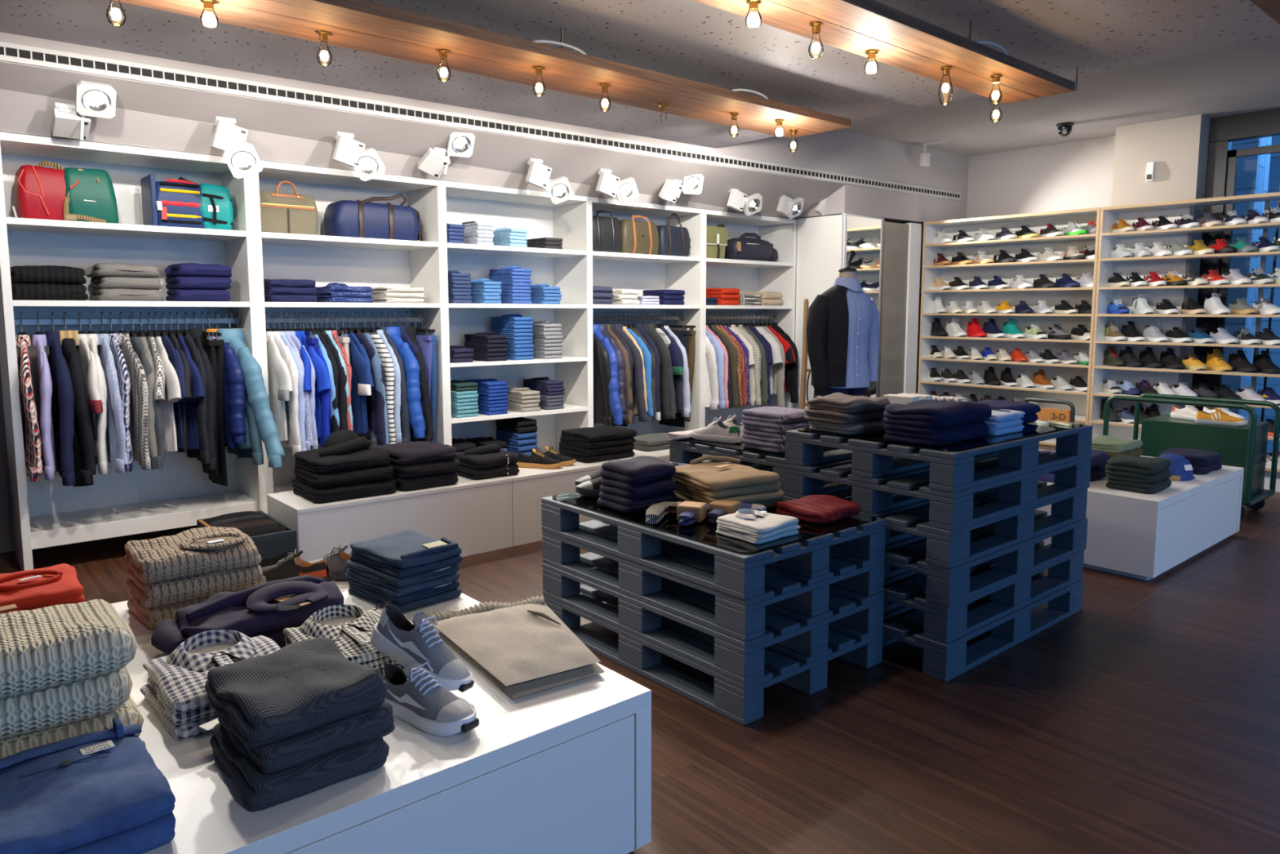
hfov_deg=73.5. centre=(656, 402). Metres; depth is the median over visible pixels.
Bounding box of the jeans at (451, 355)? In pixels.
[449,352,474,358]
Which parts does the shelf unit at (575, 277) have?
panel, panel, panel, hanging rail, shelf, shelf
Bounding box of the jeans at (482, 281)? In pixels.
[471,278,502,285]
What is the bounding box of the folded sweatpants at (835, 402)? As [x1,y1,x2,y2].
[807,392,890,413]
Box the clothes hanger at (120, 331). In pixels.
[117,311,127,333]
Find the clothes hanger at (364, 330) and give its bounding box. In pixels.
[361,311,368,333]
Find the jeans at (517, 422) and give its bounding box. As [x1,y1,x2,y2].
[495,417,537,427]
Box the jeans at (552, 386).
[523,382,564,388]
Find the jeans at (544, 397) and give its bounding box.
[539,394,564,399]
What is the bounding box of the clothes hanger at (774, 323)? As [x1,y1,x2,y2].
[772,311,777,326]
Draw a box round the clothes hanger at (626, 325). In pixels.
[622,311,629,328]
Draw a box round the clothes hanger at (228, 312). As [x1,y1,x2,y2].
[226,311,231,328]
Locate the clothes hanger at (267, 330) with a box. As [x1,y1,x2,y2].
[266,311,272,331]
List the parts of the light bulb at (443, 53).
glass bulb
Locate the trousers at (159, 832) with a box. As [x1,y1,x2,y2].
[57,752,175,853]
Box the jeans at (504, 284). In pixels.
[500,282,531,286]
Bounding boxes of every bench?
[266,475,512,561]
[505,449,667,546]
[649,448,709,462]
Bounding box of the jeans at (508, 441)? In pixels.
[495,435,537,446]
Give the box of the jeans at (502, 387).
[477,385,507,390]
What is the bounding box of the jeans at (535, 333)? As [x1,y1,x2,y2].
[532,331,561,335]
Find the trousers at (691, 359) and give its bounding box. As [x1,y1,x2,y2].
[672,329,696,422]
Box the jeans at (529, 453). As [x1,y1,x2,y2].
[506,449,531,456]
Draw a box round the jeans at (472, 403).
[450,401,477,406]
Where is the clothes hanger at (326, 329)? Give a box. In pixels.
[324,311,330,330]
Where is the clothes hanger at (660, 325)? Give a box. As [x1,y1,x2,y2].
[657,311,663,328]
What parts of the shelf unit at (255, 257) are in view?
panel, shelf, panel, panel, hanging rail, shelf, shelf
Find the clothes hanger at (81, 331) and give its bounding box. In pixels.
[77,311,85,333]
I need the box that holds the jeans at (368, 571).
[346,559,458,586]
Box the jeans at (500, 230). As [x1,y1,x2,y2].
[493,226,527,234]
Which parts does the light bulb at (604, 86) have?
glass bulb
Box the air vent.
[0,41,960,200]
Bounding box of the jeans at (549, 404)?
[537,401,564,406]
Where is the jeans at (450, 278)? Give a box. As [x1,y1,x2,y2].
[448,276,471,280]
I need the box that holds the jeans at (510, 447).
[505,444,537,452]
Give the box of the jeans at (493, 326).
[490,324,533,328]
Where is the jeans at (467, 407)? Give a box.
[450,404,478,410]
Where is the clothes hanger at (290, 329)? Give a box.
[287,311,293,331]
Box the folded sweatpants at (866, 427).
[808,419,886,435]
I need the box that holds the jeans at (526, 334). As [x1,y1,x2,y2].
[495,332,533,337]
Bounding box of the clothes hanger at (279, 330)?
[276,311,283,331]
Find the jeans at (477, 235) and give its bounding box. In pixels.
[463,233,494,239]
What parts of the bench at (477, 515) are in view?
panel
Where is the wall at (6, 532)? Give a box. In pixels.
[0,227,797,552]
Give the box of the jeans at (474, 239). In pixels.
[463,237,493,242]
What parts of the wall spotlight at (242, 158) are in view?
mount plate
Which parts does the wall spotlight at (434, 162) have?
mount plate, arm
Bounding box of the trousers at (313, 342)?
[305,337,318,441]
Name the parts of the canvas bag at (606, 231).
handle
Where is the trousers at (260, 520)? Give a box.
[216,519,271,527]
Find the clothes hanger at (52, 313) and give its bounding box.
[51,311,54,330]
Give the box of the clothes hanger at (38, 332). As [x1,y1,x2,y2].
[35,311,43,334]
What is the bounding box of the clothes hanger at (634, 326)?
[631,311,636,328]
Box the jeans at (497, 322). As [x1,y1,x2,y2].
[490,320,533,324]
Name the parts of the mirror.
frame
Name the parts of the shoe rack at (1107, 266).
panel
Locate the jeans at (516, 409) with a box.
[507,405,541,412]
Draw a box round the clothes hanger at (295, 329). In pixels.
[293,311,298,330]
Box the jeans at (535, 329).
[532,327,561,331]
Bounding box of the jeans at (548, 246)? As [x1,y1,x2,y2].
[527,244,562,248]
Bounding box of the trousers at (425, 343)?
[415,334,432,399]
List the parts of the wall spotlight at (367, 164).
mount plate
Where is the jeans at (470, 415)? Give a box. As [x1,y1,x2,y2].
[451,413,478,417]
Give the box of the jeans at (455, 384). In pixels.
[450,379,478,387]
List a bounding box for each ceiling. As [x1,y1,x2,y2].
[0,0,1279,148]
[838,37,1279,156]
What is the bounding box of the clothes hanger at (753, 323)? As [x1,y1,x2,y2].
[751,311,757,327]
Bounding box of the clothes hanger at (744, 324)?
[741,311,746,326]
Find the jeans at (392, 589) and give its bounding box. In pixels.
[345,568,459,595]
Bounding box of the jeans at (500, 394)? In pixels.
[476,391,507,397]
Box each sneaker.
[261,548,330,582]
[309,543,350,580]
[370,600,474,692]
[379,661,479,736]
[516,448,563,468]
[531,445,575,466]
[574,459,611,485]
[575,475,602,497]
[690,416,741,443]
[723,414,744,439]
[928,345,943,357]
[928,368,942,381]
[929,391,937,395]
[930,317,947,336]
[931,277,951,289]
[931,296,946,313]
[933,231,952,244]
[933,253,951,265]
[939,391,950,395]
[940,368,956,382]
[941,346,955,358]
[945,317,967,336]
[946,301,963,313]
[948,276,969,289]
[951,251,973,264]
[951,392,963,397]
[952,229,974,242]
[953,346,970,359]
[953,369,970,382]
[961,301,978,313]
[966,318,986,337]
[966,394,977,401]
[968,275,988,289]
[968,346,982,359]
[968,370,985,383]
[972,250,994,263]
[973,228,995,241]
[977,300,996,313]
[980,395,991,400]
[981,346,997,359]
[982,318,1005,337]
[983,366,1000,385]
[987,275,1009,288]
[993,249,1016,262]
[994,395,1005,400]
[995,226,1017,239]
[995,300,1015,313]
[995,347,1012,360]
[1000,367,1017,386]
[1001,318,1025,337]
[1008,275,1033,288]
[1009,348,1027,361]
[1010,397,1022,400]
[1014,225,1039,238]
[1014,248,1037,262]
[1014,300,1033,313]
[1015,373,1035,387]
[1023,324,1048,338]
[1024,348,1044,362]
[1032,274,1056,288]
[1032,368,1053,388]
[1033,300,1053,313]
[1037,247,1062,261]
[1038,223,1064,237]
[1039,349,1059,363]
[1045,324,1071,339]
[1050,375,1072,390]
[1053,300,1078,313]
[1055,273,1079,288]
[1056,350,1077,364]
[1061,222,1087,235]
[1061,245,1085,260]
[1069,376,1087,391]
[1070,324,1090,340]
[1073,350,1088,364]
[1074,272,1093,287]
[1075,300,1091,313]
[1079,244,1094,259]
[1080,220,1096,234]
[1100,398,1120,421]
[1102,346,1125,366]
[1102,377,1122,393]
[1104,320,1126,341]
[1106,298,1129,313]
[1107,272,1130,286]
[1110,244,1133,257]
[1111,218,1134,232]
[1116,378,1141,395]
[1116,407,1134,422]
[1119,346,1142,367]
[1120,320,1145,341]
[1125,271,1147,286]
[1129,243,1151,257]
[1129,403,1150,424]
[1130,293,1155,314]
[1132,217,1154,231]
[1135,379,1158,395]
[1138,346,1163,368]
[1142,271,1167,286]
[1142,321,1168,342]
[1145,403,1160,417]
[1146,241,1172,256]
[1151,215,1177,230]
[1152,381,1176,395]
[1155,298,1179,314]
[1159,347,1185,368]
[1161,271,1186,285]
[1164,326,1191,342]
[1165,240,1192,255]
[1170,404,1198,421]
[1171,382,1197,396]
[1173,213,1199,228]
[1179,298,1206,314]
[1181,270,1208,285]
[1182,353,1207,369]
[1186,240,1214,254]
[1188,327,1214,342]
[1191,382,1219,397]
[1195,407,1247,426]
[1196,212,1222,226]
[1201,269,1230,284]
[1203,406,1244,420]
[1204,293,1231,314]
[1205,349,1232,371]
[1208,238,1236,253]
[1209,327,1238,343]
[1212,384,1241,399]
[1219,210,1246,225]
[1222,268,1251,284]
[1227,349,1258,372]
[1228,297,1257,314]
[1229,237,1257,253]
[1232,328,1261,344]
[1235,386,1266,400]
[1240,208,1268,224]
[1244,268,1274,284]
[1251,236,1279,252]
[1252,297,1279,314]
[1253,350,1279,373]
[1254,328,1279,345]
[1257,386,1279,404]
[1261,418,1275,436]
[1262,207,1279,222]
[1266,450,1279,467]
[1267,267,1279,284]
[1272,240,1279,251]
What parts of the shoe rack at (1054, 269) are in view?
panel, panel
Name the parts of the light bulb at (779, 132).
glass bulb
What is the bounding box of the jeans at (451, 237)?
[446,235,464,239]
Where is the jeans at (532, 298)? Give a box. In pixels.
[530,297,561,300]
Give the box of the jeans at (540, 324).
[532,320,561,328]
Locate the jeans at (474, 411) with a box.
[451,408,478,414]
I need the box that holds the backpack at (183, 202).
[140,173,233,230]
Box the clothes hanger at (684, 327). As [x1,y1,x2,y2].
[667,311,689,330]
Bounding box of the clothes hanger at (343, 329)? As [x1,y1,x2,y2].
[338,311,347,335]
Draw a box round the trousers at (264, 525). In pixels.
[239,524,279,530]
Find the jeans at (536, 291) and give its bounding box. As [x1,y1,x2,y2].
[529,289,560,293]
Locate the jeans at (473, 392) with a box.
[450,390,477,395]
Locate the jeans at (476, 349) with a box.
[464,346,507,352]
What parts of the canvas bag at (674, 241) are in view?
handle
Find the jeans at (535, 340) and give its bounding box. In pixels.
[532,338,562,343]
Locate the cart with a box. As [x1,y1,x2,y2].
[1022,397,1075,422]
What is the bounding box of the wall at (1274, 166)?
[1254,135,1279,418]
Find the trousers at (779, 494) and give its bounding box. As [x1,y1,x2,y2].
[673,485,783,503]
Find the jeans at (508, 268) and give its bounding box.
[488,266,532,273]
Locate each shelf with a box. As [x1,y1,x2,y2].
[920,380,1087,392]
[927,261,1094,269]
[927,335,1089,340]
[928,356,1088,365]
[929,235,1095,248]
[937,289,1093,293]
[1040,438,1056,443]
[1075,414,1085,419]
[1093,391,1279,406]
[1093,418,1279,438]
[1098,340,1279,345]
[1099,286,1279,289]
[1099,364,1279,374]
[1103,224,1279,237]
[1103,253,1279,262]
[1265,463,1279,469]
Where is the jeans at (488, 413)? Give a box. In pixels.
[477,409,507,415]
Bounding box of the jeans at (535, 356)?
[533,354,562,359]
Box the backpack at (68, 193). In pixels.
[12,160,119,223]
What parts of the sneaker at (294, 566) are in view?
heel panel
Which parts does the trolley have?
cabinet shelf trim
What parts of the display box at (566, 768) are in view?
door panel, panel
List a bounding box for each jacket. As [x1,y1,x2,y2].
[45,330,75,485]
[59,329,96,486]
[186,328,217,470]
[204,328,246,448]
[216,328,284,467]
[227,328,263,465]
[365,326,410,443]
[386,326,425,438]
[399,326,429,441]
[405,326,433,441]
[455,444,518,469]
[455,463,519,479]
[592,324,623,425]
[592,333,613,426]
[600,324,626,419]
[601,324,634,426]
[607,324,633,423]
[615,324,648,422]
[634,323,660,420]
[640,323,671,419]
[648,323,676,418]
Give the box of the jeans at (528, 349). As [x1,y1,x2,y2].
[506,347,533,352]
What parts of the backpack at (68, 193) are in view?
red cord, red cord, handle, red cord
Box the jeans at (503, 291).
[501,289,531,293]
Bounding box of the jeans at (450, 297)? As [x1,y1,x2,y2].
[448,295,471,299]
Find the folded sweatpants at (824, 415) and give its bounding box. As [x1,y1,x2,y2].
[804,408,885,423]
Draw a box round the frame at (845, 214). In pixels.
[842,213,884,267]
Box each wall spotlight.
[51,80,116,140]
[210,115,263,178]
[332,131,386,181]
[417,132,475,178]
[525,158,573,204]
[595,168,639,204]
[658,173,703,203]
[726,188,762,216]
[776,195,804,218]
[815,198,827,216]
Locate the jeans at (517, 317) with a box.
[490,313,533,320]
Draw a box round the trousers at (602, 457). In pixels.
[559,449,635,462]
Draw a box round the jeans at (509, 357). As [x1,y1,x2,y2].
[505,355,533,359]
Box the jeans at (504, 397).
[477,395,507,400]
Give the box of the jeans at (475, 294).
[470,292,501,296]
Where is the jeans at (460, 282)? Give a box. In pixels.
[448,280,471,284]
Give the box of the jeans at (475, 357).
[471,355,506,361]
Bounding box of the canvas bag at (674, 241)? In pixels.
[657,213,690,257]
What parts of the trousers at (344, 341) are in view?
leg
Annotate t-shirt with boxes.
[146,336,165,448]
[154,336,181,451]
[160,336,186,448]
[168,336,191,450]
[176,336,204,449]
[338,333,373,433]
[347,333,373,431]
[655,328,683,374]
[728,327,755,365]
[751,326,773,364]
[754,326,781,394]
[758,326,782,393]
[768,326,795,392]
[771,326,795,364]
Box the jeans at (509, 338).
[506,336,533,340]
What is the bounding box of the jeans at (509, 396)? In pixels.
[506,394,540,399]
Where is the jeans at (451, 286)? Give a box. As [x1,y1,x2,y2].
[448,284,471,288]
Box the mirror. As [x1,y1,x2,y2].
[845,215,884,397]
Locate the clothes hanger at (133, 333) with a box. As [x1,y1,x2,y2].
[128,311,138,337]
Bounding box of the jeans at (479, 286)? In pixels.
[470,284,501,288]
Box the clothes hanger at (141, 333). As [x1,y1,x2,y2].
[137,311,146,337]
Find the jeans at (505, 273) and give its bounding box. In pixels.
[488,271,531,276]
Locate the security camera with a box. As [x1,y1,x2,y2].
[1056,122,1074,137]
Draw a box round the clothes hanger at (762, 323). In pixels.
[760,311,765,326]
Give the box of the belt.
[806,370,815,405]
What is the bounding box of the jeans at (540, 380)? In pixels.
[523,377,563,385]
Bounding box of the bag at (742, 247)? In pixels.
[724,232,777,262]
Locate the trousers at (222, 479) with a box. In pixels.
[208,339,227,485]
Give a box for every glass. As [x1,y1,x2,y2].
[676,438,838,457]
[796,418,1083,451]
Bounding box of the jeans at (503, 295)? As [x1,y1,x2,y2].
[500,293,531,297]
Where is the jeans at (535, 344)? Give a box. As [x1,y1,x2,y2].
[532,342,562,347]
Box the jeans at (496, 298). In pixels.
[471,296,501,300]
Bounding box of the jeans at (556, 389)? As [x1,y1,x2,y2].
[523,386,564,391]
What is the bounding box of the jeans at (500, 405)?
[477,402,507,408]
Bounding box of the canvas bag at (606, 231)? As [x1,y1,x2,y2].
[591,210,622,253]
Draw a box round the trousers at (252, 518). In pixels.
[213,517,266,526]
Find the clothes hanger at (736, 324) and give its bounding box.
[733,311,738,327]
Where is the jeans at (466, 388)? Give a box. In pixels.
[450,386,477,391]
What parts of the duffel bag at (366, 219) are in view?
carry handle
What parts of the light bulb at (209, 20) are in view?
glass bulb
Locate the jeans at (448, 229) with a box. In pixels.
[446,227,463,232]
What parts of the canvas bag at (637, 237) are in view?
handle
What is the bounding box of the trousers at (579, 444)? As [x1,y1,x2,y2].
[559,436,635,448]
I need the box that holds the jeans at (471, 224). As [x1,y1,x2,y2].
[462,221,493,227]
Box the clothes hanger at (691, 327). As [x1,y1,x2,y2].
[669,311,695,330]
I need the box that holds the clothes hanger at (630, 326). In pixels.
[626,311,633,328]
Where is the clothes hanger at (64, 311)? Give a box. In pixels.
[62,311,66,330]
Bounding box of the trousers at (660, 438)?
[633,432,672,446]
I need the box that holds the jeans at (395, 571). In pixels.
[350,551,462,577]
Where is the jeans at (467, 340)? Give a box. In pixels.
[465,338,507,343]
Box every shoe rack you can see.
[917,207,1100,451]
[1088,191,1279,492]
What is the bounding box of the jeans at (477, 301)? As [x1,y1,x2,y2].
[471,299,501,303]
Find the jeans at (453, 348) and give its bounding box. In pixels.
[449,345,474,353]
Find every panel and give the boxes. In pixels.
[113,0,853,138]
[693,0,1078,103]
[793,214,844,408]
[879,221,909,396]
[903,222,921,393]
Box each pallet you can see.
[541,492,885,599]
[542,520,884,641]
[542,551,884,684]
[542,584,883,725]
[669,439,828,490]
[752,462,785,496]
[784,480,1087,568]
[785,424,1093,493]
[785,450,1091,531]
[882,570,1084,682]
[883,540,1084,644]
[884,509,1088,607]
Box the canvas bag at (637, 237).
[618,214,659,254]
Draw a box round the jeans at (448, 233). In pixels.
[446,231,464,236]
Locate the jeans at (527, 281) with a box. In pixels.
[490,279,532,283]
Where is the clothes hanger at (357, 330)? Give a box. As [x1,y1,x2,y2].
[353,311,361,333]
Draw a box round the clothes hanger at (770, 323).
[766,311,773,326]
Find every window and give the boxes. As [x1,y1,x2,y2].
[1191,108,1279,454]
[1221,136,1271,420]
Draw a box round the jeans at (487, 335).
[464,331,506,339]
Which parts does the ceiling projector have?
arm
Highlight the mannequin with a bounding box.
[806,250,879,396]
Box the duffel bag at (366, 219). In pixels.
[324,193,423,241]
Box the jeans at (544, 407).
[538,404,564,409]
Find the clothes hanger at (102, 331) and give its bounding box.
[98,311,107,333]
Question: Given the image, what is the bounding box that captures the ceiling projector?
[919,139,946,167]
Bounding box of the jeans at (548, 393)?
[539,391,564,395]
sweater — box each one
[0,563,84,612]
[0,599,137,699]
[0,665,133,741]
[0,695,143,758]
[9,265,86,284]
[11,283,88,300]
[84,262,159,277]
[89,288,162,301]
[90,276,161,289]
[124,526,262,583]
[125,564,266,608]
[127,589,239,630]
[129,337,165,468]
[138,336,157,469]
[151,574,344,654]
[164,262,231,277]
[165,275,231,289]
[165,288,231,302]
[176,335,209,463]
[198,718,389,811]
[204,636,387,747]
[215,699,395,773]
[291,478,396,503]
[293,429,391,474]
[293,465,394,488]
[315,333,339,435]
[317,333,339,432]
[321,333,346,430]
[354,333,386,444]
[356,333,389,445]
[360,333,395,444]
[376,440,456,465]
[389,457,459,478]
[393,471,457,490]
[592,286,613,293]
[592,292,613,298]
[592,298,612,304]
[597,491,676,513]
[600,455,675,483]
[600,476,677,497]
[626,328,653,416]
[629,328,657,416]
[631,328,656,416]
[641,294,684,300]
[642,289,684,295]
[659,299,684,305]
[660,328,684,413]
[706,288,739,294]
[706,293,740,299]
[708,327,733,408]
[715,299,739,305]
[735,326,760,404]
[739,291,782,299]
[741,437,785,453]
[742,326,768,404]
[742,406,808,423]
[742,419,810,433]
[742,428,786,443]
[746,326,770,404]
[760,298,782,305]
[761,326,785,407]
[774,326,798,403]
[775,494,861,523]
[883,399,991,428]
[883,421,989,445]
[973,400,1040,414]
[1020,413,1038,423]
[1037,472,1054,482]
[1089,464,1106,480]
[1090,448,1111,468]
[1091,435,1142,453]
[1105,454,1171,474]
[1105,468,1171,484]
[1105,478,1171,493]
[1106,448,1143,457]
[1159,448,1222,466]
[1191,461,1222,474]
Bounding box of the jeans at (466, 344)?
[463,342,506,348]
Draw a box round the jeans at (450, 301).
[448,299,471,303]
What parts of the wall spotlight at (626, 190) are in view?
mount plate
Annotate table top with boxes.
[551,493,876,554]
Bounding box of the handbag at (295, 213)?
[259,180,317,235]
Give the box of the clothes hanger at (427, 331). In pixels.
[413,311,432,335]
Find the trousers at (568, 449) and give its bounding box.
[558,443,634,456]
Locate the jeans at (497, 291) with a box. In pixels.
[471,288,502,293]
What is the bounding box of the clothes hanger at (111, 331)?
[107,311,116,333]
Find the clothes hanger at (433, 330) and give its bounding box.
[416,311,435,335]
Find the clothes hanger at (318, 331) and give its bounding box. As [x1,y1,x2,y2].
[315,311,321,333]
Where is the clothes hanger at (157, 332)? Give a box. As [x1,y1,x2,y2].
[153,311,160,337]
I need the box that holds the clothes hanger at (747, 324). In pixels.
[744,311,750,326]
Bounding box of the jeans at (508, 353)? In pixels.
[506,351,533,355]
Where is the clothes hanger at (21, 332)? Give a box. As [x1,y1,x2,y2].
[17,311,26,334]
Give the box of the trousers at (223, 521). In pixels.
[209,514,265,526]
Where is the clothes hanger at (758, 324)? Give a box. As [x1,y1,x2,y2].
[754,311,760,326]
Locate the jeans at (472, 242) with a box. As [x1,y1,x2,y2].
[464,241,493,245]
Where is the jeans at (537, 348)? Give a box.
[532,346,562,351]
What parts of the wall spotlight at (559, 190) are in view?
mount plate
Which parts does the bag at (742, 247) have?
handle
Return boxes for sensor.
[1146,161,1155,182]
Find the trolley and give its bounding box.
[1102,392,1279,519]
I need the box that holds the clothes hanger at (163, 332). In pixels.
[160,311,168,337]
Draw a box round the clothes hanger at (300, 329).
[297,311,304,330]
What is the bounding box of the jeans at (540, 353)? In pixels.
[533,350,562,355]
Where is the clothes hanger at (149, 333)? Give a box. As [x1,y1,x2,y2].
[146,311,154,337]
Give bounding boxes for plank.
[1248,0,1279,25]
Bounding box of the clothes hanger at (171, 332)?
[168,311,176,338]
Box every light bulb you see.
[106,0,126,26]
[199,0,218,28]
[314,30,332,66]
[435,48,451,82]
[532,66,546,97]
[598,83,610,111]
[657,103,668,122]
[728,112,739,137]
[745,0,761,29]
[773,119,784,137]
[788,128,798,151]
[808,21,823,58]
[864,49,878,75]
[937,66,952,105]
[988,74,1002,104]
[990,95,1001,122]
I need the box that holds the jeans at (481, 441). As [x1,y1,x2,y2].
[464,436,506,448]
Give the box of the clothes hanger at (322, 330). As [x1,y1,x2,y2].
[319,311,325,333]
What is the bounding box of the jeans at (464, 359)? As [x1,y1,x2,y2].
[449,357,473,362]
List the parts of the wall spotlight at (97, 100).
mount plate, arm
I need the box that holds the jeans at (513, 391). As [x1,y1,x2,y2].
[506,387,540,395]
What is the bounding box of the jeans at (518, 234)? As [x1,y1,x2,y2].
[493,232,526,237]
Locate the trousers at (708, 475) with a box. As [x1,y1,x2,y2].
[671,455,779,489]
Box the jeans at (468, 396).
[450,394,478,399]
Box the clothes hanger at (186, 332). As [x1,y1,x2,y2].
[182,311,191,336]
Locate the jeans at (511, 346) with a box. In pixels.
[506,344,533,348]
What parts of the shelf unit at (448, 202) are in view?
panel, panel, panel, shelf, shelf, shelf, shelf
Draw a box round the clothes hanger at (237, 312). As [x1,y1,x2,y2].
[235,311,239,328]
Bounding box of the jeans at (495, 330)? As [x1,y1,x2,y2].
[491,328,533,333]
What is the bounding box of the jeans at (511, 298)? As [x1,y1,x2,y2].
[500,296,531,300]
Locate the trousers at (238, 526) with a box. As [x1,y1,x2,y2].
[227,520,276,528]
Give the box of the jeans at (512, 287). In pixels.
[501,285,531,289]
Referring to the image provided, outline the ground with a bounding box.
[1257,417,1279,453]
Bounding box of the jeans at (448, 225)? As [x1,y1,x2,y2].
[446,222,465,228]
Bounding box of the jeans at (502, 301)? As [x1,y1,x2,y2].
[501,300,532,303]
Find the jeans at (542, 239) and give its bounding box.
[525,237,562,243]
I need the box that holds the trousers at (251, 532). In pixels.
[240,525,291,567]
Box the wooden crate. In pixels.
[196,510,297,559]
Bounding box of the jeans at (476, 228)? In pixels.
[463,226,493,231]
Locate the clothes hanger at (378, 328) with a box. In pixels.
[376,311,380,329]
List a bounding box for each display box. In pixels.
[110,580,483,706]
[137,627,651,853]
[1035,452,1244,580]
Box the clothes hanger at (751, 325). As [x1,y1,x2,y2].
[747,311,753,327]
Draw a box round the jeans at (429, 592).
[346,577,459,604]
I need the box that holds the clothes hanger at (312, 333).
[301,311,316,337]
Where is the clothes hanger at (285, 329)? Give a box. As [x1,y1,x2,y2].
[282,311,288,331]
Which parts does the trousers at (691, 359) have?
leg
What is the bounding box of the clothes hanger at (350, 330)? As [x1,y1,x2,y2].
[346,311,354,333]
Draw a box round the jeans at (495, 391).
[477,388,507,393]
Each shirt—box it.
[15,334,42,481]
[31,334,56,479]
[75,333,102,456]
[86,333,108,474]
[97,333,127,472]
[108,333,133,471]
[117,333,151,470]
[140,683,218,739]
[142,629,280,713]
[146,673,217,724]
[263,279,315,287]
[263,287,317,295]
[264,294,316,302]
[266,331,293,440]
[272,331,302,456]
[279,331,306,451]
[283,604,387,663]
[284,331,313,450]
[285,642,399,669]
[289,330,318,449]
[294,330,311,391]
[299,330,331,437]
[306,333,330,446]
[314,282,372,292]
[315,291,372,297]
[316,297,373,302]
[324,330,353,431]
[331,330,352,431]
[371,292,424,297]
[372,286,423,293]
[372,297,423,302]
[377,329,401,443]
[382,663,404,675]
[611,294,637,299]
[611,299,639,304]
[612,288,639,294]
[622,326,647,414]
[637,295,658,298]
[637,298,659,302]
[639,302,659,304]
[660,325,690,417]
[667,430,693,439]
[704,334,719,409]
[705,324,728,408]
[705,328,725,408]
[706,297,717,301]
[706,301,717,305]
[707,324,738,407]
[715,324,742,407]
[715,528,798,544]
[716,508,799,533]
[716,523,800,538]
[720,324,747,406]
[723,324,750,406]
[727,324,755,405]
[735,324,761,404]
[737,297,761,302]
[738,293,760,297]
[738,302,761,305]
[883,394,919,409]
[897,393,932,399]
[914,393,973,402]
[984,408,1025,422]
[984,418,1022,429]
[986,424,1024,435]
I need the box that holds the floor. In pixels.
[0,492,1279,853]
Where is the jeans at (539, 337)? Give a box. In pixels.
[532,335,563,339]
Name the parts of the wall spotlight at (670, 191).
mount plate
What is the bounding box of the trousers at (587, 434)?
[560,425,636,442]
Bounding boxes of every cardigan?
[248,626,299,648]
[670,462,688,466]
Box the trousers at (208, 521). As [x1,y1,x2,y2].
[205,512,259,524]
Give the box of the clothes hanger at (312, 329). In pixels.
[309,311,315,330]
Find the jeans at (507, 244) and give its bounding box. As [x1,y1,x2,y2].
[493,243,527,247]
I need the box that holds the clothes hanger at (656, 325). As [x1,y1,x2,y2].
[653,311,659,328]
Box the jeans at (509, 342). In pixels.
[506,340,533,344]
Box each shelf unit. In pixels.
[0,132,258,570]
[221,160,439,514]
[407,180,587,453]
[552,196,701,450]
[665,208,796,432]
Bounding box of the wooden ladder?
[799,298,811,409]
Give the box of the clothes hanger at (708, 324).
[706,311,711,327]
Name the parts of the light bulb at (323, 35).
glass bulb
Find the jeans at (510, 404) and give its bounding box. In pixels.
[507,402,538,408]
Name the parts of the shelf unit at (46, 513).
panel, panel, shelf, hanging rail, shelf, shelf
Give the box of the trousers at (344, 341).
[337,336,350,362]
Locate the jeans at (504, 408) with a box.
[477,406,508,411]
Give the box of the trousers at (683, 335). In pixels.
[659,329,689,426]
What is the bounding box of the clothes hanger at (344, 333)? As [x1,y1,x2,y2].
[335,311,347,337]
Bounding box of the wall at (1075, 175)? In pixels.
[915,135,1115,393]
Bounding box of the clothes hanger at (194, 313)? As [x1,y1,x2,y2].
[192,311,195,328]
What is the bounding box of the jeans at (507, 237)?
[492,235,527,241]
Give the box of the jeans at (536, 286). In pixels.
[530,284,559,290]
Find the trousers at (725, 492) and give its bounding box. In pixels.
[672,476,780,497]
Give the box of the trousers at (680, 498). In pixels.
[675,492,779,508]
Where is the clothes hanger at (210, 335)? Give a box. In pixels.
[200,311,214,339]
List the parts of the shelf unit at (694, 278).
panel, panel, panel, hanging rail, shelf, shelf, panel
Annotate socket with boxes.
[199,0,218,11]
[314,30,332,42]
[435,48,451,59]
[532,66,546,75]
[598,83,610,92]
[657,103,668,111]
[729,112,738,119]
[746,0,761,11]
[774,119,783,126]
[789,128,797,136]
[809,21,822,34]
[865,49,878,60]
[940,66,952,75]
[991,74,1002,84]
[991,95,1000,102]
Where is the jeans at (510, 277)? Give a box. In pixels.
[488,275,530,279]
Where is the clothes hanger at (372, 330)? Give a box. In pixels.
[368,311,377,333]
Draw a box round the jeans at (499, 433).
[496,429,537,439]
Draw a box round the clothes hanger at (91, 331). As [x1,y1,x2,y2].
[86,311,95,333]
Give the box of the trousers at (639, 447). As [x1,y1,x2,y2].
[633,443,670,451]
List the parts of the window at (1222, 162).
sash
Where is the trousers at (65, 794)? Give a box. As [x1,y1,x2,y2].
[0,716,175,853]
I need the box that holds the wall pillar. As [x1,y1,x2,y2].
[1111,114,1209,408]
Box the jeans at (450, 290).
[448,288,471,292]
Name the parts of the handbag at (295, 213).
handle, handle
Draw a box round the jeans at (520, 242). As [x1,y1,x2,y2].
[492,239,527,244]
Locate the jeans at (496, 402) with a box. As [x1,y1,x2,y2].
[477,399,507,404]
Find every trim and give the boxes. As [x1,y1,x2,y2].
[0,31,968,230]
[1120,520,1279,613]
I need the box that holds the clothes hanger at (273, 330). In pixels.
[271,311,278,331]
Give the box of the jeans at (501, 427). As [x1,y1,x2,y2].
[495,423,537,433]
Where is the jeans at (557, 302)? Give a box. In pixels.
[531,300,559,304]
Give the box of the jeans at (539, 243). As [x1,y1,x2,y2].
[526,240,562,246]

